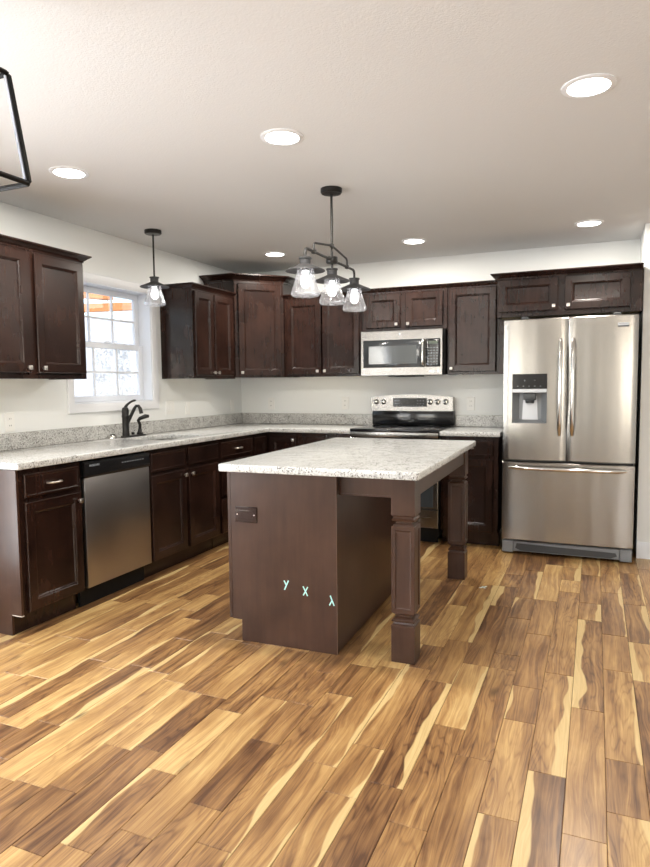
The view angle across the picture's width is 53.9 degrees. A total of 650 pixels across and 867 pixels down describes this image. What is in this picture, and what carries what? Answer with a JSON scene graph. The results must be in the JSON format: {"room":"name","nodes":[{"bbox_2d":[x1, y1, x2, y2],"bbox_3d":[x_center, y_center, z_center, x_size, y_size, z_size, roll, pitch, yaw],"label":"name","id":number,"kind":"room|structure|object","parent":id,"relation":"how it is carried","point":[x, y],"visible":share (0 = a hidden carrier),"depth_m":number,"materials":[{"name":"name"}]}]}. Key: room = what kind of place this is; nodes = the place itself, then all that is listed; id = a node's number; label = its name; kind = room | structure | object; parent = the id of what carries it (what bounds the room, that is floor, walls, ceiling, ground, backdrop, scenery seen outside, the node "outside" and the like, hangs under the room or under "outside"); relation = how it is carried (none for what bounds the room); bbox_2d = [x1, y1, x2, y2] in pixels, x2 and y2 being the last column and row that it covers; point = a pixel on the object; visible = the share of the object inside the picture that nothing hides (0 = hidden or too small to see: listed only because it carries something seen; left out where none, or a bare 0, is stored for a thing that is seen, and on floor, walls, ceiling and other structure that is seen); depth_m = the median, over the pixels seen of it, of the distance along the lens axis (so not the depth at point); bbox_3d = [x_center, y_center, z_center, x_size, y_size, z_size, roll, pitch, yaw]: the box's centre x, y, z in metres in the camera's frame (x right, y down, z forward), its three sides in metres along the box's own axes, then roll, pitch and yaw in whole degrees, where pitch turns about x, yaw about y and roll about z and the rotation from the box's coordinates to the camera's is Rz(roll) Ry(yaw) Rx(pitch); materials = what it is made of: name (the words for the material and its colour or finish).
{"room":"kitchen","nodes":[
{"label":"kitchen","id":0,"kind":"room"},
{"bbox_2d":[0,202,241,433],"bbox_3d":[-2.512,-0.099,2.797,0.140,2.419,8.200,1,5,23],"label":"wall","id":1,"kind":"structure","parent":0,"point":[36,404],"depth_m":4.68,"materials":[{"name":"white paint"}]},
{"bbox_2d":[4,413,14,431],"bbox_3d":[-1.946,-0.068,3.948,0.009,0.116,0.072,1,5,23],"label":"wall outlet","id":2,"kind":"object","parent":1,"relation":"attached to","point":[9,421],"visible":1,"depth_m":3.94,"materials":[{"name":"white plastic"}]},
{"bbox_2d":[0,234,91,379],"bbox_3d":[-1.821,-0.709,3.746,0.362,0.777,0.918,1,5,23],"label":"upper cabinet","id":3,"kind":"object","parent":1,"relation":"attached to","point":[42,318],"visible":1,"depth_m":3.73,"materials":[{"name":"brown wood"}]},
{"bbox_2d":[66,271,158,413],"bbox_3d":[-1.636,-0.666,4.823,0.160,0.991,0.987,1,5,23],"label":"window","id":4,"kind":"structure","parent":1,"relation":"in","point":[144,329],"depth_m":5.02,"materials":[{"name":"white paint"}]},
{"bbox_2d":[0,413,242,450],"bbox_3d":[-1.490,-0.037,5.011,0.020,0.102,3.342,1,5,23],"label":"backsplash","id":5,"kind":"structure","parent":1,"relation":"attached to","point":[8,441],"depth_m":4.64,"materials":[{"name":"grey stone"}]},
{"bbox_2d":[166,401,174,414],"bbox_3d":[-1.315,-0.221,5.438,0.008,0.116,0.116,1,5,23],"label":"wall switch","id":6,"kind":"object","parent":1,"relation":"attached to","point":[170,409],"visible":1,"depth_m":5.43,"materials":[{"name":"white plastic"}]},
{"bbox_2d":[185,401,189,414],"bbox_3d":[-1.218,-0.227,5.669,0.008,0.116,0.072,1,5,23],"label":"wall switch","id":7,"kind":"object","parent":1,"relation":"attached to","point":[187,403],"visible":1,"depth_m":5.66,"materials":[{"name":"white plastic"}]},
{"bbox_2d":[159,282,235,378],"bbox_3d":[-1.074,-0.856,5.510,0.362,0.767,0.681,1,5,23],"label":"upper cabinet","id":8,"kind":"object","parent":1,"relation":"attached to","point":[197,320],"visible":1,"depth_m":5.28,"materials":[{"name":"brown wood"}]},
{"bbox_2d":[230,400,233,411],"bbox_3d":[-0.922,-0.278,6.367,0.008,0.116,0.072,1,5,23],"label":"wall switch","id":9,"kind":"object","parent":1,"relation":"attached to","point":[231,401],"visible":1,"depth_m":6.35,"materials":[{"name":"white plastic"}]},
{"bbox_2d":[0,531,649,866],"bbox_3d":[0.420,1.203,1.661,6.200,0.060,8.200,1,5,23],"label":"floor","id":10,"kind":"structure","parent":0,"point":[140,726],"depth_m":2.43,"materials":[{"name":"brown wood"}]},
{"bbox_2d":[0,461,84,635],"bbox_3d":[-1.747,0.605,3.608,0.662,0.878,0.446,1,5,23],"label":"base cabinet","id":11,"kind":"object","parent":10,"relation":"on","point":[42,553],"visible":0.93,"depth_m":3.41,"materials":[{"name":"brown wood"}]},
{"bbox_2d":[78,451,151,606],"bbox_3d":[-1.546,0.566,4.095,0.618,0.868,0.584,1,5,23],"label":"dishwasher","id":12,"kind":"object","parent":10,"relation":"on","point":[115,491],"visible":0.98,"depth_m":3.94,"materials":[{"name":"silver metal"}]},
{"bbox_2d":[144,440,219,577],"bbox_3d":[-1.264,0.511,4.761,0.652,0.877,0.849,1,5,23],"label":"base cabinet","id":13,"kind":"object","parent":10,"relation":"on","point":[184,490],"visible":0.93,"depth_m":4.59,"materials":[{"name":"brown wood"}]},
{"bbox_2d":[212,435,252,548],"bbox_3d":[-0.986,0.459,5.404,0.662,0.877,0.541,1,5,23],"label":"base cabinet","id":14,"kind":"object","parent":10,"relation":"on","point":[235,448],"visible":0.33,"depth_m":5.14,"materials":[{"name":"brown wood"}]},
{"bbox_2d":[252,432,297,455],"bbox_3d":[-0.594,0.409,6.010,0.912,0.877,0.874,1,5,23],"label":"base cabinet","id":15,"kind":"object","parent":10,"relation":"on","point":[266,442],"visible":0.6,"depth_m":5.68,"materials":[{"name":"brown wood"}]},
{"bbox_2d":[0,413,371,469],"bbox_3d":[-0.843,-0.005,4.739,1.425,0.138,3.342,1,5,23],"label":"countertop","id":16,"kind":"structure","parent":15,"relation":"on","point":[30,449],"depth_m":4.75,"materials":[{"name":"white stone"}]},
{"bbox_2d":[108,434,116,438],"bbox_3d":[-1.565,0.021,4.709,0.060,0.032,0.060,1,5,23],"label":"cover","id":17,"kind":"object","parent":16,"relation":"on","point":[111,436],"visible":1,"depth_m":4.69,"materials":[{"name":"silver metal"}]},
{"bbox_2d":[121,399,145,437],"bbox_3d":[-1.423,-0.118,4.857,0.148,0.284,0.250,1,5,23],"label":"faucet","id":18,"kind":"object","parent":16,"relation":"on","point":[126,418],"visible":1,"depth_m":4.79,"materials":[{"name":"black metal"}]},
{"bbox_2d":[131,414,148,434],"bbox_3d":[-1.435,-0.071,4.937,0.061,0.154,0.158,3,6,41],"label":"sprayer","id":19,"kind":"object","parent":16,"relation":"on","point":[144,416],"visible":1,"depth_m":4.94,"materials":[{"name":"black metal"}]},
{"bbox_2d":[298,433,350,445],"bbox_3d":[0.105,0.416,5.831,0.502,0.877,0.662,1,5,23],"label":"base cabinet","id":20,"kind":"object","parent":10,"relation":"on","point":[303,438],"visible":0.05,"depth_m":5.57,"materials":[{"name":"brown wood"}]},
{"bbox_2d":[227,451,467,664],"bbox_3d":[0.206,0.570,3.788,1.020,0.880,1.516,1,5,22],"label":"kitchen island","id":21,"kind":"object","parent":10,"relation":"on","point":[312,559],"visible":0.79,"depth_m":3.15,"materials":[{"name":"brown wood"}]},
{"bbox_2d":[235,506,256,522],"bbox_3d":[-0.396,0.407,3.204,0.123,0.080,0.006,1,5,22],"label":"outlet plate","id":22,"kind":"object","parent":21,"relation":"attached to","point":[243,514],"depth_m":3.20,"materials":[{"name":"black plastic"}]},
{"bbox_2d":[238,510,253,519],"bbox_3d":[-0.398,0.407,3.200,0.091,0.044,0.002,1,5,22],"label":"receptacle","id":23,"kind":"object","parent":21,"relation":"attached to","point":[242,514],"depth_m":3.20,"materials":[{"name":"brown plastic"}]},
{"bbox_2d":[218,437,475,480],"bbox_3d":[0.241,0.116,3.694,1.004,0.036,1.633,1,5,22],"label":"island countertop","id":24,"kind":"structure","parent":21,"relation":"on","point":[372,458],"depth_m":3.28,"materials":[{"name":"white stone"}]},
{"bbox_2d":[350,394,454,541],"bbox_3d":[0.676,0.268,5.543,0.760,1.202,0.724,1,5,23],"label":"range","id":25,"kind":"object","parent":10,"relation":"on","point":[424,416],"visible":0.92,"depth_m":5.62,"materials":[{"name":"silver metal"}]},
{"bbox_2d":[350,424,453,432],"bbox_3d":[0.675,-0.046,5.518,0.756,0.024,0.612,1,5,23],"label":"cooktop","id":26,"kind":"object","parent":25,"relation":"in","point":[373,428],"depth_m":5.35,"materials":[{"name":"black glass"}]},
{"bbox_2d":[441,436,503,545],"bbox_3d":[1.253,0.442,5.346,0.452,0.877,0.662,1,5,23],"label":"base cabinet","id":27,"kind":"object","parent":10,"relation":"on","point":[485,460],"visible":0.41,"depth_m":5.06,"materials":[{"name":"brown wood"}]},
{"bbox_2d":[440,415,502,436],"bbox_3d":[1.258,-0.069,5.311,0.470,0.138,0.649,1,5,23],"label":"countertop","id":28,"kind":"structure","parent":27,"relation":"on","point":[466,425],"depth_m":5.53,"materials":[{"name":"white stone"}]},
{"bbox_2d":[502,312,638,562],"bbox_3d":[1.882,0.006,4.941,0.905,1.773,0.800,1,5,23],"label":"refrigerator","id":29,"kind":"object","parent":10,"relation":"on","point":[570,384],"visible":1,"depth_m":4.63,"materials":[{"name":"grey metal"}]},
{"bbox_2d":[0,0,649,272],"bbox_3d":[0.396,-1.298,1.469,6.480,0.120,8.480,1,5,23],"label":"ceiling","id":30,"kind":"structure","parent":0,"point":[449,124],"depth_m":2.73,"materials":[{"name":"white paint"}]},
{"bbox_2d":[0,67,31,191],"bbox_3d":[-1.111,-0.983,1.773,0.375,0.526,0.375,1,5,23],"label":"lantern chandelier","id":31,"kind":"object","parent":30,"relation":"hanging from","point":[25,182],"visible":1,"depth_m":1.86,"materials":[{"name":"matte black metal"}]},
{"bbox_2d":[49,166,88,178],"bbox_3d":[-1.337,-1.361,3.341,0.196,0.008,0.196,1,5,23],"label":"recessed light","id":32,"kind":"object","parent":30,"relation":"in","point":[68,172],"visible":1,"depth_m":3.32,"materials":[{"name":"white paint"}]},
{"bbox_2d":[54,169,84,177],"bbox_3d":[-1.337,-1.360,3.341,0.153,0.004,0.153,1,5,23],"label":"diffuser","id":33,"kind":"object","parent":32,"relation":"attached to","point":[65,173],"depth_m":3.34,"materials":[{"name":"white plastic"}]},
{"bbox_2d":[140,228,168,306],"bbox_3d":[-1.237,-1.195,4.624,0.210,0.536,0.210,1,5,23],"label":"pendant light","id":34,"kind":"object","parent":30,"relation":"hanging from","point":[154,284],"visible":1,"depth_m":4.61,"materials":[{"name":"black metal"}]},
{"bbox_2d":[144,286,165,306],"bbox_3d":[-1.235,-1.001,4.639,0.154,0.145,0.154,1,5,23],"label":"shade","id":35,"kind":"object","parent":34,"relation":"on","point":[154,294],"depth_m":4.63,"materials":[{"name":"clear glass"}]},
{"bbox_2d":[264,252,285,256],"bbox_3d":[-0.428,-1.533,5.472,0.196,0.008,0.196,1,5,23],"label":"recessed light","id":36,"kind":"object","parent":30,"relation":"in","point":[271,254],"visible":1,"depth_m":5.46,"materials":[{"name":"white paint"}]},
{"bbox_2d":[266,253,283,255],"bbox_3d":[-0.428,-1.532,5.472,0.153,0.004,0.153,1,5,23],"label":"diffuser","id":37,"kind":"object","parent":36,"relation":"attached to","point":[267,254],"depth_m":5.46,"materials":[{"name":"white plastic"}]},
{"bbox_2d":[260,128,303,145],"bbox_3d":[-0.194,-1.337,2.892,0.196,0.008,0.196,1,5,23],"label":"recessed light","id":38,"kind":"object","parent":30,"relation":"in","point":[278,136],"visible":1,"depth_m":2.88,"materials":[{"name":"white paint"}]},
{"bbox_2d":[265,132,298,143],"bbox_3d":[-0.194,-1.336,2.892,0.153,0.004,0.153,1,5,23],"label":"diffuser","id":39,"kind":"object","parent":38,"relation":"attached to","point":[270,137],"depth_m":2.88,"materials":[{"name":"white plastic"}]},
{"bbox_2d":[285,186,370,311],"bbox_3d":[0.039,-1.076,3.690,0.210,0.656,0.954,1,5,23],"label":"chandelier","id":40,"kind":"object","parent":30,"relation":"hanging from","point":[305,268],"visible":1,"depth_m":3.67,"materials":[{"name":"black metal"}]},
{"bbox_2d":[291,268,319,297],"bbox_3d":[-0.103,-0.794,3.368,0.154,0.145,0.154,1,5,23],"label":"shade","id":41,"kind":"object","parent":40,"relation":"on","point":[305,281],"depth_m":3.36,"materials":[{"name":"clear glass"}]},
{"bbox_2d":[319,279,345,305],"bbox_3d":[0.042,-0.821,3.710,0.154,0.145,0.154,1,5,23],"label":"shade","id":42,"kind":"object","parent":40,"relation":"on","point":[332,289],"depth_m":3.70,"materials":[{"name":"clear glass"}]},
{"bbox_2d":[342,288,366,311],"bbox_3d":[0.186,-0.849,4.052,0.154,0.145,0.154,1,5,23],"label":"shade","id":43,"kind":"object","parent":40,"relation":"on","point":[354,297],"depth_m":4.04,"materials":[{"name":"clear glass"}]},
{"bbox_2d":[401,238,426,243],"bbox_3d":[0.700,-1.510,5.026,0.196,0.008,0.196,1,5,23],"label":"recessed light","id":44,"kind":"object","parent":30,"relation":"in","point":[411,240],"visible":1,"depth_m":5.01,"materials":[{"name":"white paint"}]},
{"bbox_2d":[404,240,423,243],"bbox_3d":[0.700,-1.509,5.026,0.153,0.004,0.153,1,5,23],"label":"diffuser","id":45,"kind":"object","parent":44,"relation":"attached to","point":[405,241],"depth_m":5.02,"materials":[{"name":"white plastic"}]},
{"bbox_2d":[561,73,616,97],"bbox_3d":[0.999,-1.313,2.421,0.196,0.008,0.196,1,5,23],"label":"recessed light","id":46,"kind":"object","parent":30,"relation":"in","point":[596,84],"visible":1,"depth_m":2.41,"materials":[{"name":"white paint"}]},
{"bbox_2d":[567,78,610,95],"bbox_3d":[0.999,-1.312,2.421,0.153,0.004,0.153,1,5,23],"label":"diffuser","id":47,"kind":"object","parent":46,"relation":"attached to","point":[577,86],"depth_m":2.41,"materials":[{"name":"white plastic"}]},
{"bbox_2d":[574,220,603,226],"bbox_3d":[1.864,-1.482,4.513,0.196,0.008,0.196,1,5,23],"label":"recessed light","id":48,"kind":"object","parent":30,"relation":"in","point":[586,223],"visible":1,"depth_m":4.50,"materials":[{"name":"white paint"}]},
{"bbox_2d":[578,221,600,226],"bbox_3d":[1.864,-1.481,4.513,0.153,0.004,0.153,1,5,23],"label":"diffuser","id":49,"kind":"object","parent":48,"relation":"attached to","point":[582,223],"depth_m":4.50,"materials":[{"name":"white plastic"}]},
{"bbox_2d":[241,239,640,530],"bbox_3d":[0.840,-0.369,5.897,3.896,2.419,0.140,1,5,23],"label":"wall","id":50,"kind":"structure","parent":0,"point":[318,395],"depth_m":5.76,"materials":[{"name":"white paint"}]},
{"bbox_2d":[199,273,300,377],"bbox_3d":[-0.667,-0.989,6.014,0.716,0.922,0.716,1,5,23],"label":"upper cabinet","id":51,"kind":"object","parent":50,"relation":"attached to","point":[258,299],"visible":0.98,"depth_m":5.83,"materials":[{"name":"brown wood"}]},
{"bbox_2d":[268,398,274,408],"bbox_3d":[-0.539,-0.300,6.405,0.072,0.116,0.009,1,5,23],"label":"wall outlet","id":52,"kind":"object","parent":50,"relation":"attached to","point":[271,401],"visible":1,"depth_m":6.40,"materials":[{"name":"white plastic"}]},
{"bbox_2d":[243,413,371,424],"bbox_3d":[-0.188,-0.146,6.259,1.404,0.102,0.020,1,5,23],"label":"backsplash","id":53,"kind":"structure","parent":50,"relation":"attached to","point":[287,418],"depth_m":6.24,"materials":[{"name":"grey stone"}]},
{"bbox_2d":[282,291,361,376],"bbox_3d":[0.023,-0.904,5.921,0.765,0.755,0.362,1,5,23],"label":"upper cabinet","id":54,"kind":"object","parent":50,"relation":"attached to","point":[320,340],"visible":0.94,"depth_m":5.78,"materials":[{"name":"brown wood"}]},
{"bbox_2d":[342,397,348,408],"bbox_3d":[0.193,-0.288,6.096,0.072,0.116,0.009,1,5,23],"label":"wall outlet","id":55,"kind":"object","parent":50,"relation":"attached to","point":[345,400],"visible":1,"depth_m":6.09,"materials":[{"name":"white plastic"}]},
{"bbox_2d":[361,283,447,331],"bbox_3d":[0.726,-1.081,5.610,0.756,0.369,0.362,1,5,23],"label":"upper cabinet","id":56,"kind":"object","parent":50,"relation":"attached to","point":[418,306],"visible":0.86,"depth_m":5.46,"materials":[{"name":"brown wood"}]},
{"bbox_2d":[361,328,447,376],"bbox_3d":[0.718,-0.695,5.597,0.738,0.393,0.448,1,5,23],"label":"microwave","id":57,"kind":"object","parent":56,"relation":"attached to","point":[417,352],"visible":0.98,"depth_m":5.43,"materials":[{"name":"silver metal"}]},
{"bbox_2d":[467,397,474,409],"bbox_3d":[1.285,-0.261,5.636,0.072,0.116,0.009,1,5,23],"label":"wall outlet","id":58,"kind":"object","parent":50,"relation":"attached to","point":[470,400],"visible":1,"depth_m":5.63,"materials":[{"name":"white plastic"}]},
{"bbox_2d":[447,280,503,374],"bbox_3d":[1.290,-0.876,5.388,0.457,0.755,0.362,1,5,23],"label":"upper cabinet","id":59,"kind":"object","parent":50,"relation":"attached to","point":[475,331],"visible":0.84,"depth_m":5.26,"materials":[{"name":"brown wood"}]},
{"bbox_2d":[455,415,502,426],"bbox_3d":[1.380,-0.110,5.599,0.470,0.102,0.020,1,5,23],"label":"backsplash","id":60,"kind":"structure","parent":50,"relation":"attached to","point":[461,420],"depth_m":5.60,"materials":[{"name":"grey stone"}]},
{"bbox_2d":[490,262,643,320],"bbox_3d":[1.871,-1.065,4.974,1.050,0.329,0.642,1,5,23],"label":"upper cabinet","id":61,"kind":"object","parent":50,"relation":"attached to","point":[605,289],"visible":0.97,"depth_m":4.69,"materials":[{"name":"brown wood"}]},
{"bbox_2d":[633,223,649,554],"bbox_3d":[3.574,-0.279,4.381,2.564,2.419,0.530,1,5,23],"label":"wall","id":62,"kind":"structure","parent":0,"point":[641,523],"depth_m":4.66,"materials":[{"name":"white paint"}]},
{"bbox_2d":[636,542,649,558],"bbox_3d":[3.480,0.886,4.219,2.564,0.122,0.014,1,5,23],"label":"baseboard","id":63,"kind":"structure","parent":62,"relation":"attached to","point":[643,548],"depth_m":4.69,"materials":[{"name":"white paint"}]},
{"label":"outside","id":64,"kind":"structure","parent":0,"visible":0},
{"bbox_3d":[-16.483,0.427,21.386,39.700,0.200,65.000,1,5,23],"label":"ground","id":65,"kind":"structure","parent":64,"visible":0},
{"bbox_2d":[74,292,136,395],"bbox_3d":[-3.514,-0.853,12.893,4.940,3.400,9.324,1,5,23],"label":"porch","id":66,"kind":"object","parent":65,"relation":"on","point":[99,329],"visible":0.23,"depth_m":14.61,"materials":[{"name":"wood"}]},
{"bbox_2d":[88,339,136,395],"bbox_3d":[-3.226,-0.201,10.058,1.221,2.536,1.168,1,5,23],"label":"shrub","id":67,"kind":"object","parent":65,"relation":"on","point":[124,356],"visible":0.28,"depth_m":9.90,"materials":[{"name":"white plant"}]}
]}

